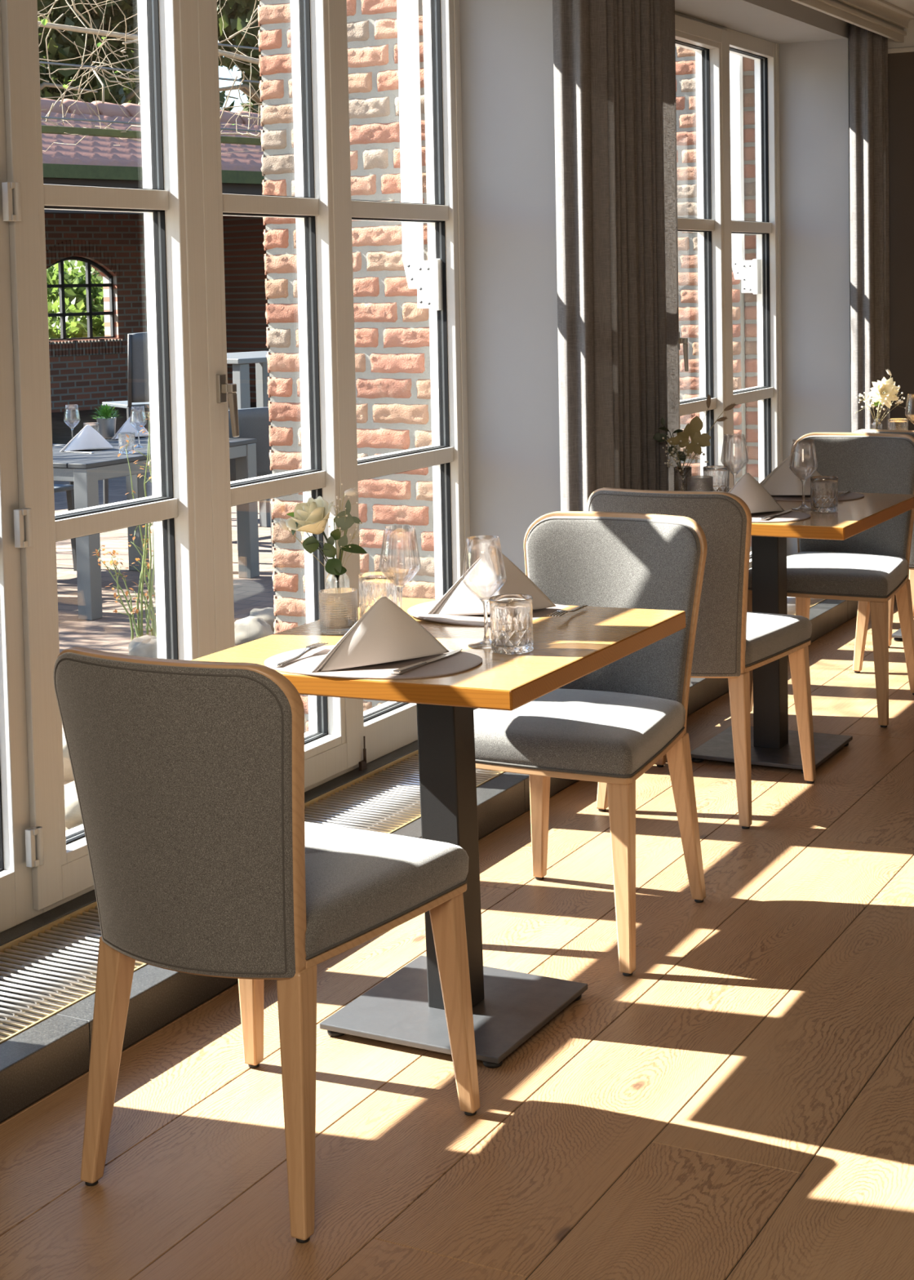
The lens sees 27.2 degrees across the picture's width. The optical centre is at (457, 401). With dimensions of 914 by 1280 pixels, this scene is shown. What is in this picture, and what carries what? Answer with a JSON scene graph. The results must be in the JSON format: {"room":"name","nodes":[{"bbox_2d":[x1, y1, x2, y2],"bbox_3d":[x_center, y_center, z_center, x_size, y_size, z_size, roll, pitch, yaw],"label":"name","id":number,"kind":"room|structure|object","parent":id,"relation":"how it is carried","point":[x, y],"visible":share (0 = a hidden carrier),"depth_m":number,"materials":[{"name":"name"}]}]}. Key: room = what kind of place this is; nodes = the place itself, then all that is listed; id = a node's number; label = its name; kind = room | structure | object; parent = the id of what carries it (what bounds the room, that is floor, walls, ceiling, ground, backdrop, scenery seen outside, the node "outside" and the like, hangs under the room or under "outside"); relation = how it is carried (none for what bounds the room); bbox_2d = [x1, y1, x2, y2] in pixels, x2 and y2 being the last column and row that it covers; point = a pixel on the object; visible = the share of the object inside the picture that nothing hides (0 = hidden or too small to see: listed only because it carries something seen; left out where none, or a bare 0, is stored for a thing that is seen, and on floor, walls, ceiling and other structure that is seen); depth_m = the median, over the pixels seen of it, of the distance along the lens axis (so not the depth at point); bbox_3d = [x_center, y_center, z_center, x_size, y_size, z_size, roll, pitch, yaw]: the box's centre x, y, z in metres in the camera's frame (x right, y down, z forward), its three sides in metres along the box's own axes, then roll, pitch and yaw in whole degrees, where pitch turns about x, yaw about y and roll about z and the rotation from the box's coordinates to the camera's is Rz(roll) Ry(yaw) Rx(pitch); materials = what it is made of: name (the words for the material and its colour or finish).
{"room":"restaurant dining room","nodes":[
{"label":"restaurant dining room","id":0,"kind":"room"},
{"bbox_2d":[0,933,140,1040],"bbox_3d":[-0.625,1.177,4.091,0.337,0.030,10.070,1,4,28],"label":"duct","id":1,"kind":"structure","parent":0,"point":[96,934],"depth_m":3.80,"materials":[{"name":"black"}]},
{"bbox_2d":[0,901,101,1044],"bbox_3d":[-0.802,1.154,3.750,0.342,0.067,0.691,1,4,28],"label":"grille","id":2,"kind":"object","parent":1,"relation":"on","point":[40,944],"depth_m":3.76,"materials":[{"name":"silver metal"}]},
{"bbox_2d":[304,749,421,833],"bbox_3d":[-0.136,1.059,5.005,0.341,0.067,0.746,1,4,28],"label":"grille","id":3,"kind":"object","parent":1,"relation":"on","point":[385,798],"depth_m":4.91,"materials":[{"name":"silver metal"}]},
{"bbox_2d":[786,596,795,615],"bbox_3d":[1.355,0.859,7.633,0.159,0.067,0.400,1,4,28],"label":"grille","id":4,"kind":"object","parent":1,"relation":"on","point":[791,605],"depth_m":7.68,"materials":[{"name":"silver metal"}]},
{"bbox_2d":[809,598,826,608],"bbox_3d":[1.445,0.853,7.687,0.063,0.067,0.220,1,4,28],"label":"grille","id":5,"kind":"object","parent":1,"relation":"on","point":[814,602],"depth_m":7.75,"materials":[{"name":"silver metal"}]},
{"bbox_2d":[0,595,913,1279],"bbox_3d":[1.925,1.257,2.744,5.583,0.060,10.070,1,4,28],"label":"floor","id":6,"kind":"structure","parent":0,"point":[738,1104],"depth_m":3.33,"materials":[{"name":"brown wood"}]},
{"bbox_2d":[53,646,479,1243],"bbox_3d":[-0.321,0.807,3.093,0.481,0.884,0.597,1,4,29],"label":"dining chair","id":7,"kind":"object","parent":6,"relation":"on","point":[188,775],"visible":1,"depth_m":2.86,"materials":[{"name":"fabric"}]},
{"bbox_2d":[191,597,685,1068],"bbox_3d":[-0.021,0.827,3.682,0.696,0.757,0.806,1,4,28],"label":"bistro table","id":8,"kind":"object","parent":6,"relation":"on","point":[406,1008],"visible":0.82,"depth_m":3.63,"materials":[{"name":"brown wood"}]},
{"bbox_2d":[325,573,350,588],"bbox_3d":[-0.242,0.397,3.833,0.049,0.114,0.049,-1,4,28],"label":"bud vase","id":9,"kind":"object","parent":8,"relation":"on","point":[331,580],"visible":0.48,"depth_m":3.81,"materials":[{"name":"clear glass"}]},
{"bbox_2d":[275,517,324,566],"bbox_3d":[-0.306,0.299,3.827,0.126,0.129,0.020,-1,4,10],"label":"grass","id":10,"kind":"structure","parent":9,"relation":"in","point":[282,525],"depth_m":3.83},
{"bbox_2d":[285,496,341,550],"bbox_3d":[-0.290,0.317,3.817,0.095,0.250,0.097,-3,4,-31],"label":"rose","id":11,"kind":"object","parent":9,"relation":"in","point":[313,515],"visible":0.99,"depth_m":3.80,"materials":[{"name":"beige plant"}]},
{"bbox_2d":[286,511,367,575],"bbox_3d":[-0.269,0.295,3.815,0.171,0.137,0.046,0,4,17],"label":"sprig","id":12,"kind":"object","parent":9,"relation":"in","point":[334,566],"visible":0.95,"depth_m":3.81,"materials":[{"name":"green plant"}]},
{"bbox_2d":[327,499,361,562],"bbox_3d":[-0.229,0.281,3.828,0.073,0.163,0.020,-3,4,-20],"label":"eucalyptus sprig","id":13,"kind":"object","parent":9,"relation":"in","point":[344,522],"visible":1,"depth_m":3.83,"materials":[{"name":"plant"}]},
{"bbox_2d":[328,483,365,567],"bbox_3d":[-0.230,0.263,3.840,0.087,0.196,0.080,-3,4,-21],"label":"sprig","id":14,"kind":"object","parent":9,"relation":"in","point":[331,502],"visible":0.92,"depth_m":3.83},
{"bbox_2d":[340,488,358,537],"bbox_3d":[-0.221,0.268,3.830,0.049,0.187,0.019,-2,4,-17],"label":"grass","id":15,"kind":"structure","parent":9,"relation":"in","point":[350,491],"depth_m":3.83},
{"bbox_2d":[318,587,358,635],"bbox_3d":[-0.235,0.417,3.751,0.079,0.084,0.078,1,4,27],"label":"candle holder","id":16,"kind":"object","parent":8,"relation":"on","point":[338,606],"visible":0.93,"depth_m":3.72,"materials":[{"name":"clear glass"}]},
{"bbox_2d":[264,644,482,679],"bbox_3d":[-0.154,0.471,3.428,0.412,0.004,0.285,-1,4,28],"label":"placemat","id":17,"kind":"object","parent":8,"relation":"on","point":[462,661],"visible":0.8,"depth_m":3.37,"materials":[{"name":"leather"}]},
{"bbox_2d":[274,642,328,666],"bbox_3d":[-0.288,0.464,3.473,0.023,0.012,0.179,-1,4,24],"label":"fork","id":18,"kind":"object","parent":17,"relation":"on","point":[312,646],"visible":1,"depth_m":3.49,"materials":[{"name":"silver metal"}]},
{"bbox_2d":[311,596,449,672],"bbox_3d":[-0.140,0.411,3.401,0.279,0.121,0.098,-3,4,-30],"label":"napkin","id":19,"kind":"object","parent":17,"relation":"on","point":[385,633],"visible":1,"depth_m":3.37,"materials":[{"name":"grey"}]},
{"bbox_2d":[393,648,462,674],"bbox_3d":[-0.047,0.464,3.386,0.015,0.007,0.232,1,4,31],"label":"knife","id":20,"kind":"object","parent":17,"relation":"on","point":[399,671],"visible":1,"depth_m":3.35,"materials":[{"name":"silver metal"}]},
{"bbox_2d":[358,571,398,618],"bbox_3d":[-0.159,0.401,3.831,0.080,0.101,0.080,-4,4,-33],"label":"tumbler","id":21,"kind":"object","parent":8,"relation":"on","point":[374,585],"visible":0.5,"depth_m":3.80,"materials":[{"name":"clear glass"}]},
{"bbox_2d":[379,526,421,608],"bbox_3d":[-0.113,0.351,3.757,0.083,0.204,0.083,2,5,28],"label":"wine glass","id":22,"kind":"object","parent":8,"relation":"on","point":[400,586],"visible":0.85,"depth_m":3.75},
{"bbox_2d":[462,537,506,648],"bbox_3d":[0.052,0.356,3.545,0.083,0.204,0.083,0,4,28],"label":"wine glass","id":23,"kind":"object","parent":8,"relation":"on","point":[486,642],"visible":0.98,"depth_m":3.54,"materials":[{"name":"glass"}]},
{"bbox_2d":[462,537,506,599],"bbox_3d":[0.051,0.313,3.543,0.083,0.116,0.083,0,4,28],"label":"bowl","id":24,"kind":"object","parent":23,"relation":"on","point":[485,598],"depth_m":3.54,"materials":[{"name":"clear glass"}]},
{"bbox_2d":[407,600,568,626],"bbox_3d":[0.097,0.436,3.887,0.412,0.004,0.285,2,5,28],"label":"placemat","id":25,"kind":"object","parent":8,"relation":"on","point":[420,611],"visible":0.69,"depth_m":3.85,"materials":[{"name":"leather"}]},
{"bbox_2d":[427,546,555,615],"bbox_3d":[0.069,0.368,3.897,0.249,0.137,0.130,0,4,15],"label":"napkin","id":26,"kind":"object","parent":25,"relation":"on","point":[485,578],"visible":0.91,"depth_m":3.88,"materials":[{"name":"grey"}]},
{"bbox_2d":[488,594,533,654],"bbox_3d":[0.100,0.410,3.478,0.080,0.101,0.080,-4,4,-33],"label":"tumbler","id":27,"kind":"object","parent":8,"relation":"on","point":[511,615],"visible":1,"depth_m":3.45,"materials":[{"name":"clear glass"}]},
{"bbox_2d":[549,604,587,617],"bbox_3d":[0.230,0.424,3.841,0.023,0.012,0.179,2,5,24],"label":"fork","id":28,"kind":"object","parent":8,"relation":"on","point":[559,612],"visible":1,"depth_m":3.80,"materials":[{"name":"silver metal"}]},
{"bbox_2d":[473,511,707,976],"bbox_3d":[0.274,0.722,4.225,0.481,0.884,0.597,1,4,27],"label":"dining chair","id":29,"kind":"object","parent":6,"relation":"on","point":[611,724],"visible":0.84,"depth_m":4.29,"materials":[{"name":"grey fabric"}]},
{"bbox_2d":[586,487,816,829],"bbox_3d":[0.659,0.653,5.160,0.481,0.884,0.597,1,4,27],"label":"dining chair","id":30,"kind":"object","parent":6,"relation":"on","point":[731,642],"visible":0.61,"depth_m":4.91,"materials":[{"name":"grey fabric"}]},
{"bbox_2d":[690,488,913,773],"bbox_3d":[0.938,0.683,5.649,0.696,0.750,0.806,1,4,28],"label":"bistro table","id":31,"kind":"object","parent":6,"relation":"on","point":[772,743],"visible":0.44,"depth_m":5.61,"materials":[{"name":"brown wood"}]},
{"bbox_2d":[673,466,692,491],"bbox_3d":[0.690,0.251,5.763,0.055,0.106,0.055,1,4,28],"label":"bud vase","id":32,"kind":"object","parent":31,"relation":"on","point":[680,477],"visible":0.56,"depth_m":5.74,"materials":[{"name":"clear glass"}]},
{"bbox_2d":[653,417,685,467],"bbox_3d":[0.648,0.140,5.752,0.099,0.183,0.020,-1,4,0],"label":"sprig","id":33,"kind":"object","parent":32,"relation":"in","point":[658,436],"visible":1,"depth_m":5.75,"materials":[{"name":"green plant"}]},
{"bbox_2d":[662,435,708,471],"bbox_3d":[0.695,0.165,5.745,0.147,0.130,0.132,-1,4,-4],"label":"sprig","id":34,"kind":"object","parent":32,"relation":"in","point":[677,447],"visible":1,"depth_m":5.74,"materials":[{"name":"plant"}]},
{"bbox_2d":[666,415,711,467],"bbox_3d":[0.708,0.167,5.753,0.134,0.246,0.050,-1,4,-5],"label":"flower","id":35,"kind":"object","parent":32,"relation":"in","point":[692,430],"visible":0.99,"depth_m":5.75,"materials":[{"name":"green plant"}]},
{"bbox_2d":[686,394,711,466],"bbox_3d":[0.734,0.102,5.755,0.094,0.254,0.017,-2,4,-12],"label":"grass","id":36,"kind":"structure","parent":32,"relation":"in","point":[708,399],"depth_m":5.75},
{"bbox_2d":[688,403,737,466],"bbox_3d":[0.773,0.116,5.763,0.172,0.224,0.017,-1,4,-1],"label":"grass","id":37,"kind":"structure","parent":32,"relation":"in","point":[731,406],"depth_m":5.76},
{"bbox_2d":[687,475,713,491],"bbox_3d":[0.733,0.268,5.679,0.078,0.083,0.078,0,4,13],"label":"candle holder","id":38,"kind":"object","parent":31,"relation":"on","point":[695,483],"visible":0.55,"depth_m":5.65,"materials":[{"name":"clear glass"}]},
{"bbox_2d":[702,465,729,492],"bbox_3d":[0.798,0.250,5.799,0.080,0.100,0.080,-2,4,-15],"label":"tumbler","id":39,"kind":"object","parent":31,"relation":"on","point":[721,473],"visible":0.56,"depth_m":5.76,"materials":[{"name":"clear glass"}]},
{"bbox_2d":[720,433,748,485],"bbox_3d":[0.843,0.202,5.726,0.083,0.204,0.083,1,4,28],"label":"wine glass","id":40,"kind":"object","parent":31,"relation":"on","point":[735,474],"visible":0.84,"depth_m":5.72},
{"bbox_2d":[751,510,811,522],"bbox_3d":[0.805,0.324,5.396,0.412,0.004,0.285,1,4,28],"label":"placemat","id":41,"kind":"object","parent":31,"relation":"on","point":[792,516],"visible":0.44,"depth_m":5.32,"materials":[{"name":"leather"}]},
{"bbox_2d":[728,472,783,513],"bbox_3d":[0.819,0.262,5.389,0.281,0.118,0.105,-3,4,-29],"label":"napkin","id":42,"kind":"object","parent":41,"relation":"on","point":[757,499],"visible":0.62,"depth_m":5.37,"materials":[{"name":"grey"}]},
{"bbox_2d":[760,509,791,519],"bbox_3d":[0.912,0.319,5.353,0.015,0.007,0.232,1,4,31],"label":"knife","id":43,"kind":"object","parent":41,"relation":"on","point":[766,517],"visible":1,"depth_m":5.31,"materials":[{"name":"silver metal"}]},
{"bbox_2d":[789,439,817,510],"bbox_3d":[1.013,0.212,5.512,0.083,0.204,0.083,1,4,28],"label":"wine glass","id":44,"kind":"object","parent":31,"relation":"on","point":[803,507],"visible":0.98,"depth_m":5.51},
{"bbox_2d":[789,439,817,479],"bbox_3d":[1.012,0.168,5.509,0.083,0.116,0.083,1,4,28],"label":"bowl","id":45,"kind":"object","parent":44,"relation":"on","point":[793,439],"depth_m":5.51,"materials":[{"name":"clear glass"}]},
{"bbox_2d":[771,490,864,501],"bbox_3d":[1.055,0.289,5.855,0.412,0.004,0.285,1,4,28],"label":"placemat","id":46,"kind":"object","parent":31,"relation":"on","point":[850,495],"visible":0.34,"depth_m":5.77,"materials":[{"name":"leather"}]},
{"bbox_2d":[760,451,821,495],"bbox_3d":[1.038,0.221,5.829,0.249,0.134,0.130,1,5,35],"label":"napkin","id":47,"kind":"object","parent":46,"relation":"on","point":[781,481],"visible":0.87,"depth_m":5.80,"materials":[{"name":"grey"}]},
{"bbox_2d":[809,475,838,512],"bbox_3d":[1.060,0.267,5.445,0.080,0.100,0.080,-2,4,-15],"label":"tumbler","id":48,"kind":"object","parent":31,"relation":"on","point":[824,489],"visible":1,"depth_m":5.41,"materials":[{"name":"clear glass"}]},
{"bbox_2d":[746,432,913,727],"bbox_3d":[1.275,0.567,6.298,0.481,0.884,0.597,1,4,28],"label":"dining chair","id":49,"kind":"object","parent":6,"relation":"on","point":[872,565],"visible":0.72,"depth_m":6.36,"materials":[{"name":"grey fabric"}]},
{"bbox_2d":[853,428,913,673],"bbox_3d":[1.707,0.523,6.846,0.481,0.884,0.597,1,4,28],"label":"dining chair","id":50,"kind":"object","parent":6,"relation":"on","point":[864,607],"visible":0.11,"depth_m":6.77,"materials":[{"name":"wood"}]},
{"bbox_2d":[892,628,902,641],"bbox_3d":[1.947,0.548,7.416,0.696,0.750,0.806,1,4,28],"label":"bistro table","id":51,"kind":"object","parent":6,"relation":"on","point":[897,635],"visible":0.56,"depth_m":7.35,"materials":[{"name":"metal"}]},
{"bbox_2d":[871,418,882,429],"bbox_3d":[1.678,0.119,7.538,0.042,0.100,0.042,-4,5,-39],"label":"bud vase","id":52,"kind":"object","parent":51,"relation":"on","point":[876,424],"visible":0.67,"depth_m":7.52,"materials":[{"name":"clear glass"}]},
{"bbox_2d":[854,383,906,422],"bbox_3d":[1.698,0.013,7.525,0.209,0.174,0.088,-1,4,0],"label":"sprig","id":53,"kind":"object","parent":52,"relation":"in","point":[900,402],"visible":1,"depth_m":7.52,"materials":[{"name":"plant"}]},
{"bbox_2d":[867,377,900,419],"bbox_3d":[1.700,0.030,7.521,0.108,0.260,0.085,2,5,40],"label":"flower","id":54,"kind":"object","parent":52,"relation":"in","point":[888,386],"visible":0.99,"depth_m":7.51,"materials":[{"name":"beige plant"}]},
{"bbox_2d":[888,417,908,430],"bbox_3d":[1.762,0.118,7.533,0.080,0.100,0.080,-3,4,-21],"label":"tumbler","id":55,"kind":"object","parent":51,"relation":"on","point":[894,424],"visible":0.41,"depth_m":7.50,"materials":[{"name":"clear glass"}]},
{"bbox_2d":[909,569,913,617],"bbox_3d":[2.214,0.440,7.961,0.481,0.884,0.597,1,4,28],"label":"dining chair","id":56,"kind":"object","parent":6,"relation":"on","point":[911,571],"visible":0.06,"depth_m":7.83,"materials":[{"name":"wood"}]},
{"bbox_2d":[459,0,852,710],"bbox_3d":[-0.752,-0.107,4.062,0.424,3.200,10.070,1,4,28],"label":"wall","id":57,"kind":"structure","parent":0,"point":[507,46],"depth_m":5.72,"materials":[{"name":"paint"}]},
{"bbox_2d":[0,740,417,946],"bbox_3d":[-0.803,1.140,4.183,0.063,0.098,10.070,1,4,28],"label":"trim","id":58,"kind":"structure","parent":57,"relation":"attached to","point":[50,916],"depth_m":4.16,"materials":[{"name":"stone"}]},
{"bbox_2d":[0,0,471,933],"bbox_3d":[-0.623,-0.115,4.557,0.150,2.359,2.720,1,4,28],"label":"window","id":59,"kind":"structure","parent":57,"relation":"in","point":[44,866],"depth_m":4.50,"materials":[{"name":"paint"}]},
{"bbox_2d":[675,11,782,568],"bbox_3d":[0.798,-0.317,7.233,0.150,2.359,2.720,1,4,28],"label":"window","id":60,"kind":"structure","parent":57,"relation":"in","point":[713,44],"depth_m":7.77,"materials":[{"name":"paint"}]},
{"bbox_2d":[675,45,746,482],"bbox_3d":[0.958,-0.441,8.849,0.909,3.142,0.372,1,4,28],"label":"wall","id":61,"kind":"structure","parent":0,"point":[686,82],"depth_m":8.56,"materials":[{"name":"brick"}]},
{"bbox_2d":[729,53,761,294],"bbox_3d":[1.275,-1.260,8.366,0.134,1.566,0.082,1,4,28],"label":"awning arm","id":62,"kind":"object","parent":61,"relation":"attached to","point":[749,272],"visible":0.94,"depth_m":8.37,"materials":[{"name":"white paint"}]},
{"bbox_2d":[742,56,759,551],"bbox_3d":[1.404,-0.436,8.641,0.109,3.142,0.323,1,4,28],"label":"wall","id":63,"kind":"structure","parent":0,"point":[748,73],"depth_m":8.50,"materials":[{"name":"brick"}]},
{"bbox_2d":[883,0,913,13],"bbox_3d":[1.907,-1.362,2.555,5.656,0.120,10.470,1,4,28],"label":"ceiling","id":64,"kind":"structure","parent":0,"point":[907,5],"depth_m":7.77,"materials":[{"name":"grey paint"}]},
{"bbox_2d":[552,0,679,511],"bbox_3d":[0.532,-0.257,5.818,0.171,2.380,0.827,1,4,28],"label":"curtain","id":65,"kind":"object","parent":64,"relation":"hanging from","point":[615,60],"visible":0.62,"depth_m":5.55,"materials":[{"name":"fabric"}]},
{"bbox_2d":[848,24,889,432],"bbox_3d":[1.806,-0.436,8.185,0.167,2.380,0.129,-2,4,-11],"label":"curtain","id":66,"kind":"object","parent":64,"relation":"hanging from","point":[868,50],"visible":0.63,"depth_m":8.14,"materials":[{"name":"fabric"}]},
{"bbox_2d":[888,51,913,579],"bbox_3d":[4.138,-0.514,7.262,6.100,3.000,0.200,1,4,28],"label":"wall","id":67,"kind":"structure","parent":0,"point":[900,65],"depth_m":8.29,"materials":[{"name":"grey"}]},
{"bbox_2d":[0,599,858,1123],"bbox_3d":[-0.441,1.147,3.991,0.082,0.095,10.070,1,4,28],"label":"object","id":68,"kind":"structure","parent":67,"relation":"attached to","point":[35,1063],"depth_m":3.63,"materials":[{"name":"stone"}]},
{"bbox_2d":[791,0,913,42],"bbox_3d":[-0.379,-1.283,3.775,0.095,0.102,10.070,1,4,28],"label":"trim","id":69,"kind":"structure","parent":67,"relation":"attached to","point":[881,17],"depth_m":7.69,"materials":[{"name":"grey paint"}]},
{"bbox_2d":[888,18,913,53],"bbox_3d":[4.179,-1.565,7.035,5.440,0.145,0.022,1,4,28],"label":"trim","id":70,"kind":"structure","parent":67,"relation":"attached to","point":[908,46],"depth_m":8.21,"materials":[{"name":"grey paint"}]},
{"label":"outside","id":71,"kind":"structure","parent":0,"visible":0},
{"bbox_2d":[53,471,275,654],"bbox_3d":[-19.038,-0.098,32.794,55.650,0.220,80.000,1,4,28],"label":"ground","id":72,"kind":"structure","parent":71,"point":[112,633],"depth_m":9.52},
{"bbox_2d":[52,443,76,570],"bbox_3d":[-2.426,0.486,10.048,0.614,0.873,0.550,1,4,28],"label":"chair","id":73,"kind":"object","parent":72,"relation":"on","point":[69,489],"visible":0.12,"depth_m":10.11,"materials":[{"name":"fabric"}]},
{"bbox_2d":[37,0,97,95],"bbox_3d":[-6.965,-6.128,27.673,4.126,12.388,4.030,0,4,24],"label":"tree","id":74,"kind":"object","parent":72,"relation":"on","point":[40,6],"visible":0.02,"depth_m":27.73,"materials":[{"name":"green plant"}]},
{"bbox_2d":[62,724,75,831],"bbox_3d":[-0.755,1.236,6.168,1.680,0.249,50.000,1,4,28],"label":"garden bed","id":75,"kind":"object","parent":72,"relation":"on","point":[68,786],"depth_m":5.79,"materials":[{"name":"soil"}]},
{"bbox_2d":[62,732,74,782],"bbox_3d":[-1.217,1.120,5.952,0.152,0.168,0.213,1,4,28],"label":"boulder","id":76,"kind":"object","parent":75,"relation":"on","point":[68,772],"visible":0.09,"depth_m":5.87,"materials":[{"name":"stone"}]},
{"bbox_2d":[64,789,83,828],"bbox_3d":[-1.060,1.153,5.407,0.171,0.110,0.246,2,5,45],"label":"boulder","id":77,"kind":"object","parent":75,"relation":"on","point":[73,819],"visible":0.23,"depth_m":5.30,"materials":[{"name":"stone"}]},
{"bbox_2d":[47,296,99,338],"bbox_3d":[-5.402,-0.636,25.014,1.557,1.524,1.778,2,5,43],"label":"shrub","id":78,"kind":"object","parent":72,"relation":"on","point":[76,326],"visible":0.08,"depth_m":25.03,"materials":[{"name":"green plant"}]},
{"bbox_2d":[46,260,103,321],"bbox_3d":[-5.872,-1.225,29.107,2.556,2.190,2.474,1,4,28],"label":"shrub","id":79,"kind":"object","parent":72,"relation":"on","point":[72,275],"visible":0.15,"depth_m":28.71,"materials":[{"name":"green plant"}]},
{"bbox_2d":[37,0,140,315],"bbox_3d":[-6.318,-7.111,32.672,3.878,13.678,4.033,1,4,33],"label":"tree","id":80,"kind":"object","parent":72,"relation":"on","point":[60,48],"visible":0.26,"depth_m":31.99,"materials":[{"name":"green plant"}]},
{"bbox_2d":[92,315,104,337],"bbox_3d":[-4.384,-0.607,25.635,1.362,1.343,1.456,-3,4,-26],"label":"shrub","id":81,"kind":"object","parent":72,"relation":"on","point":[99,326],"visible":0.02,"depth_m":25.33,"materials":[{"name":"green plant"}]},
{"bbox_2d":[91,404,156,640],"bbox_3d":[-1.329,0.542,7.730,0.328,1.072,0.331,-2,4,-14],"label":"rose bush","id":82,"kind":"object","parent":72,"relation":"on","point":[144,566],"visible":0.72,"depth_m":7.76,"materials":[{"name":"green plant"}]},
{"bbox_2d":[102,332,150,504],"bbox_3d":[-1.974,0.149,12.306,0.538,1.234,0.614,-3,4,-32],"label":"chair","id":83,"kind":"object","parent":72,"relation":"on","point":[138,355],"visible":0.23,"depth_m":12.02,"materials":[{"name":"fabric"}]},
{"bbox_2d":[128,634,157,657],"bbox_3d":[-1.219,1.009,7.527,0.215,0.151,0.182,1,4,28],"label":"boulder","id":84,"kind":"object","parent":72,"relation":"on","point":[146,646],"visible":0.3,"depth_m":7.47,"materials":[{"name":"stone"}]},
{"bbox_2d":[39,32,261,145],"bbox_3d":[-1.374,-0.683,9.958,0.132,3.175,7.950,2,5,41],"label":"pergola","id":85,"kind":"object","parent":72,"relation":"on","point":[45,129],"visible":0.02,"depth_m":9.49,"materials":[{"name":"brown wood"}]},
{"bbox_2d":[37,0,263,153],"bbox_3d":[-1.551,-1.841,9.694,3.121,5.628,9.920,2,5,40],"label":"branches","id":86,"kind":"object","parent":72,"relation":"on","point":[44,23],"visible":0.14,"depth_m":9.67,"materials":[{"name":"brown plant"}]},
{"bbox_2d":[40,97,269,444],"bbox_3d":[-4.901,-1.245,18.748,5.701,3.705,18.075,2,5,43],"label":"brick building","id":87,"kind":"structure","parent":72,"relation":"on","point":[89,371],"depth_m":22.86,"materials":[{"name":"brick"}]},
{"bbox_2d":[52,435,259,620],"bbox_3d":[-1.704,0.591,9.377,0.794,0.720,1.380,1,4,28],"label":"table","id":88,"kind":"object","parent":72,"relation":"on","point":[85,469],"visible":0.53,"depth_m":8.91,"materials":[{"name":"grey wood"}]},
{"bbox_2d":[60,424,113,451],"bbox_3d":[-1.824,0.175,9.276,0.279,0.124,0.098,-4,4,-33],"label":"napkin","id":89,"kind":"object","parent":88,"relation":"on","point":[87,437],"visible":1,"depth_m":9.25,"materials":[{"name":"grey"}]},
{"bbox_2d":[83,422,99,433],"bbox_3d":[-1.889,0.159,9.743,0.082,0.100,0.082,1,4,28],"label":"tumbler","id":90,"kind":"object","parent":88,"relation":"on","point":[95,425],"visible":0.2,"depth_m":9.72,"materials":[{"name":"clear glass"}]},
{"bbox_2d":[91,404,119,438],"bbox_3d":[-1.865,0.100,10.014,0.181,0.183,0.176,-1,4,2],"label":"herb pot","id":91,"kind":"object","parent":88,"relation":"on","point":[107,422],"visible":0.98,"depth_m":9.97,"materials":[{"name":"metal"}]},
{"bbox_2d":[118,431,135,453],"bbox_3d":[-1.584,0.198,9.044,0.082,0.100,0.082,1,4,28],"label":"tumbler","id":92,"kind":"object","parent":88,"relation":"on","point":[122,437],"visible":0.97,"depth_m":9.01,"materials":[{"name":"clear glass"}]},
{"bbox_2d":[111,415,151,439],"bbox_3d":[-1.729,0.131,9.975,0.098,0.118,0.279,2,5,36],"label":"napkin","id":93,"kind":"object","parent":88,"relation":"on","point":[126,427],"visible":0.79,"depth_m":9.95,"materials":[{"name":"grey"}]},
{"bbox_2d":[129,406,146,448],"bbox_3d":[-1.584,0.125,9.375,0.083,0.204,0.083,1,4,28],"label":"wine glass","id":94,"kind":"object","parent":88,"relation":"on","point":[139,446],"visible":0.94,"depth_m":9.37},
{"bbox_2d":[120,25,238,111],"bbox_3d":[-7.012,-8.009,41.510,4.569,14.357,5.109,-2,4,-18],"label":"tree","id":95,"kind":"object","parent":72,"relation":"on","point":[135,100],"visible":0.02,"depth_m":40.25,"materials":[{"name":"green plant"}]},
{"bbox_2d":[217,0,262,113],"bbox_3d":[-2.826,-6.729,30.994,4.242,12.990,4.058,1,4,28],"label":"tree","id":96,"kind":"object","parent":72,"relation":"on","point":[235,13],"visible":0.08,"depth_m":30.52,"materials":[{"name":"green plant"}]},
{"bbox_2d":[226,351,271,550],"bbox_3d":[-1.210,0.268,11.274,0.800,1.100,0.900,2,5,43],"label":"bar table","id":97,"kind":"object","parent":72,"relation":"on","point":[240,361],"visible":0.27,"depth_m":11.09,"materials":[{"name":"grey metal"}]},
{"bbox_2d":[228,406,274,554],"bbox_3d":[-1.115,0.448,10.217,0.550,0.873,0.614,-3,4,-27],"label":"chair","id":98,"kind":"object","parent":72,"relation":"on","point":[254,423],"visible":0.12,"depth_m":9.94,"materials":[{"name":"fabric"}]},
{"bbox_2d":[234,616,274,645],"bbox_3d":[-0.877,0.968,7.899,0.256,0.133,0.177,1,4,28],"label":"boulder","id":99,"kind":"object","parent":72,"relation":"on","point":[250,628],"visible":0.54,"depth_m":7.83,"materials":[{"name":"stone"}]},
{"bbox_2d":[249,607,275,632],"bbox_3d":[-0.819,0.955,8.187,0.210,0.120,0.156,1,4,28],"label":"boulder","id":100,"kind":"object","parent":72,"relation":"on","point":[267,614],"visible":0.27,"depth_m":8.13,"materials":[{"name":"stone"}]},
{"bbox_2d":[257,0,435,733],"bbox_3d":[-0.270,-0.236,6.079,0.663,3.142,0.311,1,4,28],"label":"brick wall","id":101,"kind":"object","parent":72,"relation":"on","point":[392,338],"visible":0.4,"depth_m":5.92,"materials":[{"name":"brick"}]},
{"bbox_2d":[396,0,441,310],"bbox_3d":[-0.112,-1.060,5.711,0.134,1.566,0.082,1,4,28],"label":"awning arm","id":102,"kind":"object","parent":101,"relation":"attached to","point":[422,275],"visible":0.91,"depth_m":5.72,"materials":[{"name":"white paint"}]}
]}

